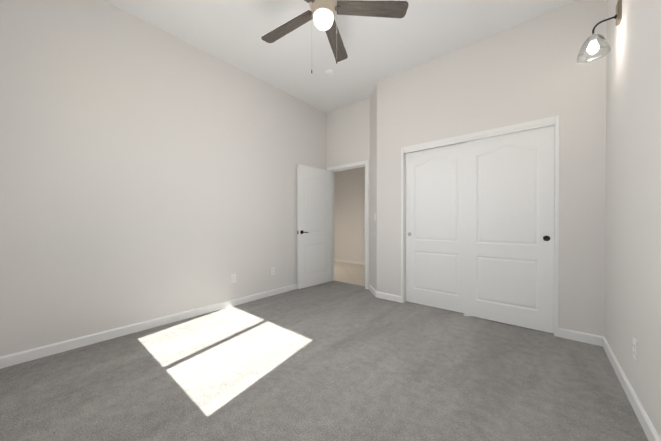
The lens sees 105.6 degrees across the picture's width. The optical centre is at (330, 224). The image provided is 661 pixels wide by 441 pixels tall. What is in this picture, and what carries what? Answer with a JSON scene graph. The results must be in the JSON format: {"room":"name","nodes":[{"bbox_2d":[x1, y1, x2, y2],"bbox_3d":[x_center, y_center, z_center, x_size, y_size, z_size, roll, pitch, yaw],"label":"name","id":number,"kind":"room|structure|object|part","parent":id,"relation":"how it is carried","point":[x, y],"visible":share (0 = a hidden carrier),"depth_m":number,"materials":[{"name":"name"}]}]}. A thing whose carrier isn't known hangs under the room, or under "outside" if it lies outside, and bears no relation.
{"room":"empty bedroom","nodes":[
{"label":"empty bedroom","id":0,"kind":"room"},
{"bbox_2d":[0,0,325,356],"bbox_3d":[-1.346,-0.499,3.269,0.120,3.120,4.020,0,0,40],"label":"wall","id":1,"kind":"structure","parent":0,"point":[148,171],"depth_m":2.44,"materials":[{"name":"white paint"}]},
{"bbox_2d":[0,284,296,368],"bbox_3d":[-1.273,1.019,3.256,0.020,0.085,3.720,0,0,40],"label":"baseboard","id":2,"kind":"structure","parent":1,"relation":"attached to","point":[35,353],"depth_m":2.39,"materials":[{"name":"white wood"}]},
{"bbox_2d":[231,273,235,282],"bbox_3d":[-1.265,0.701,3.272,0.009,0.114,0.070,0,0,40],"label":"electrical outlet","id":3,"kind":"object","parent":1,"relation":"attached to","point":[233,278],"visible":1,"depth_m":3.27,"materials":[{"name":"white plastic"}]},
{"bbox_2d":[271,267,274,274],"bbox_3d":[-0.864,0.698,3.746,0.009,0.114,0.070,0,0,40],"label":"electrical outlet","id":4,"kind":"object","parent":1,"relation":"attached to","point":[272,270],"visible":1,"depth_m":3.75,"materials":[{"name":"white plastic"}]},
{"bbox_2d":[297,164,330,288],"bbox_3d":[-0.261,0.035,4.327,0.120,2.015,0.767,0,0,44],"label":"entry door","id":5,"kind":"structure","parent":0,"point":[313,226],"depth_m":4.27,"materials":[{"name":"painted wood"},{"name":"dark bronze"}]},
{"bbox_2d":[0,281,647,440],"bbox_3d":[0.036,1.143,2.110,3.860,0.150,4.020,0,0,40],"label":"floor carpet","id":6,"kind":"object","parent":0,"point":[335,361],"visible":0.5,"depth_m":1.71,"materials":[{"name":"grey carpet"}]},
{"bbox_2d":[104,0,575,112],"bbox_3d":[-0.146,-2.136,3.594,6.080,0.150,6.080,0,0,40],"label":"ceiling","id":7,"kind":"structure","parent":0,"point":[233,32],"depth_m":2.73,"materials":[{"name":"white paint"}]},
{"bbox_2d":[325,69,334,76],"bbox_3d":[-0.012,-2.042,3.383,0.132,0.036,0.132,0,0,40],"label":"smoke detector","id":8,"kind":"object","parent":7,"relation":"attached to","point":[329,72],"visible":1,"depth_m":3.35,"materials":[{"name":"white plastic"}]},
{"bbox_2d":[261,0,408,72],"bbox_3d":[-0.095,-1.621,2.022,1.291,0.861,1.307,0,0,40],"label":"ceiling fan","id":9,"kind":"object","parent":7,"relation":"hanging from","point":[321,13],"visible":1,"depth_m":2.04,"materials":[{"name":"brown wood"}]},
{"bbox_3d":[-0.379,-1.745,2.230,0.585,0.014,0.132,0,12,34],"label":"blade","id":10,"kind":"part","parent":9,"relation":"part of","materials":[{"name":"brown wood"}]},
{"bbox_3d":[-0.056,-1.659,2.015,0.166,0.165,0.166,0,0,40],"label":"globe","id":11,"kind":"part","parent":9,"relation":"part of","materials":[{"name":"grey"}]},
{"bbox_3d":[0.049,-1.746,2.388,0.132,0.014,0.585,-12,-3,15],"label":"blade","id":12,"kind":"part","parent":9,"relation":"part of","materials":[{"name":"brown wood"}]},
{"bbox_3d":[0.331,-1.744,2.030,0.585,0.014,0.132,0,-12,-2],"label":"blade","id":13,"kind":"part","parent":9,"relation":"part of","materials":[{"name":"brown wood"}]},
{"bbox_2d":[326,97,369,288],"bbox_3d":[0.272,-0.506,4.455,1.060,3.120,0.120,0,0,40],"label":"wall","id":14,"kind":"structure","parent":0,"point":[347,134],"depth_m":4.32,"materials":[{"name":"white paint"}]},
{"bbox_2d":[327,160,368,288],"bbox_3d":[0.318,0.002,4.418,0.894,2.106,0.152,0,0,40],"label":"door frame","id":15,"kind":"structure","parent":14,"relation":"attached to","point":[359,164],"depth_m":4.15,"materials":[{"name":"white wood"}]},
{"bbox_2d":[334,261,364,285],"bbox_3d":[1.151,1.125,5.148,6.080,0.150,2.060,0,0,40],"label":"floor","id":16,"kind":"structure","parent":0,"point":[350,273],"depth_m":5.37,"materials":[{"name":"beige tile"}]},
{"bbox_2d":[334,167,364,261],"bbox_3d":[1.687,-0.514,5.851,5.820,3.120,0.120,0,0,40],"label":"wall","id":17,"kind":"structure","parent":0,"point":[349,214],"depth_m":6.75,"materials":[{"name":"white paint"}]},
{"bbox_2d":[334,258,364,264],"bbox_3d":[0.907,1.000,6.431,3.650,0.085,0.014,0,0,40],"label":"baseboard","id":18,"kind":"structure","parent":17,"relation":"attached to","point":[335,259],"depth_m":6.74,"materials":[{"name":"white wood"}]},
{"bbox_2d":[370,83,376,290],"bbox_3d":[0.710,-0.503,3.920,0.300,3.120,0.470,0,0,40],"label":"wall","id":19,"kind":"structure","parent":0,"point":[373,188],"depth_m":3.83,"materials":[{"name":"white paint"}]},
{"bbox_2d":[409,142,554,187],"bbox_3d":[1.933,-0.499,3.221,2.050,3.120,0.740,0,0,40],"label":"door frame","id":20,"kind":"structure","parent":0,"point":[459,143],"depth_m":3.71,"materials":[{"name":"white paint"}]},
{"bbox_2d":[377,0,606,336],"bbox_3d":[1.575,-0.497,2.961,2.260,3.120,0.120,0,0,40],"label":"wall","id":21,"kind":"structure","parent":0,"point":[529,70],"depth_m":2.48,"materials":[{"name":"white paint"}]},
{"bbox_2d":[372,290,400,302],"bbox_3d":[0.811,1.017,3.528,0.387,0.085,0.014,0,0,40],"label":"baseboard","id":22,"kind":"structure","parent":21,"relation":"attached to","point":[381,295],"depth_m":3.54,"materials":[{"name":"white wood"}]},
{"bbox_2d":[406,143,464,312],"bbox_3d":[1.334,0.042,3.189,0.775,2.015,0.038,0,0,40],"label":"closet door","id":23,"kind":"structure","parent":21,"relation":"in","point":[435,227],"depth_m":3.17,"materials":[{"name":"white wood"}]},
{"bbox_2d":[401,115,559,336],"bbox_3d":[1.600,0.013,2.932,1.580,2.100,0.136,0,0,40],"label":"trim","id":24,"kind":"structure","parent":21,"relation":"attached to","point":[534,124],"depth_m":2.65,"materials":[{"name":"white wood"}]},
{"bbox_2d":[465,125,554,333],"bbox_3d":[1.871,0.045,2.680,0.775,2.015,0.038,0,0,40],"label":"closet door","id":25,"kind":"structure","parent":21,"relation":"in","point":[509,228],"depth_m":2.63,"materials":[{"name":"white wood"}]},
{"bbox_2d":[605,0,660,438],"bbox_3d":[2.107,-0.490,1.700,0.180,3.120,6.080,0,0,40],"label":"wall","id":26,"kind":"structure","parent":0,"point":[633,207],"depth_m":1.49,"materials":[{"name":"white paint"}]},
{"bbox_2d":[576,0,621,62],"bbox_3d":[1.978,-1.420,1.855,0.225,0.322,0.178,0,0,40],"label":"wall sconce","id":27,"kind":"object","parent":26,"relation":"attached to","point":[593,41],"visible":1,"depth_m":1.84,"materials":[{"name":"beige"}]},
{"bbox_2d":[589,33,596,43],"bbox_3d":[1.960,-1.386,1.871,0.044,0.050,0.044,0,0,40],"label":"socket","id":28,"kind":"object","parent":27,"relation":"attached to","point":[593,34],"depth_m":1.86,"materials":[{"name":"white"}]},
{"bbox_3d":[1.960,-1.331,1.871,0.046,0.060,0.046,0,0,40],"label":"bulb","id":29,"kind":"part","parent":27,"relation":"part of","materials":[{"name":"white glass"}]},
{"bbox_3d":[1.960,-1.332,1.871,0.178,0.147,0.178,0,0,40],"label":"lamp shade","id":30,"kind":"part","parent":27,"relation":"part of","materials":[{"name":"clear glass"}]},
{"bbox_3d":[2.002,-1.456,1.835,0.122,0.095,0.026,0,0,40],"label":"arm","id":31,"kind":"part","parent":27,"relation":"part of"},
{"bbox_3d":[2.056,-1.510,1.789,0.020,0.140,0.072,0,0,40],"label":"plate","id":32,"kind":"part","parent":27,"relation":"part of","materials":[{"name":"beige"}]},
{"bbox_2d":[600,336,660,440],"bbox_3d":[1.300,1.032,0.904,0.014,0.085,3.390,0,0,40],"label":"baseboard","id":33,"kind":"structure","parent":26,"relation":"attached to","point":[650,431],"depth_m":1.48,"materials":[{"name":"white wood"}]},
{"bbox_2d":[633,338,637,361],"bbox_3d":[1.783,0.732,1.470,0.009,0.114,0.070,0,0,40],"label":"electrical outlet","id":34,"kind":"object","parent":26,"relation":"attached to","point":[635,349],"visible":0.98,"depth_m":1.45,"materials":[{"name":"white plastic"}]}
]}

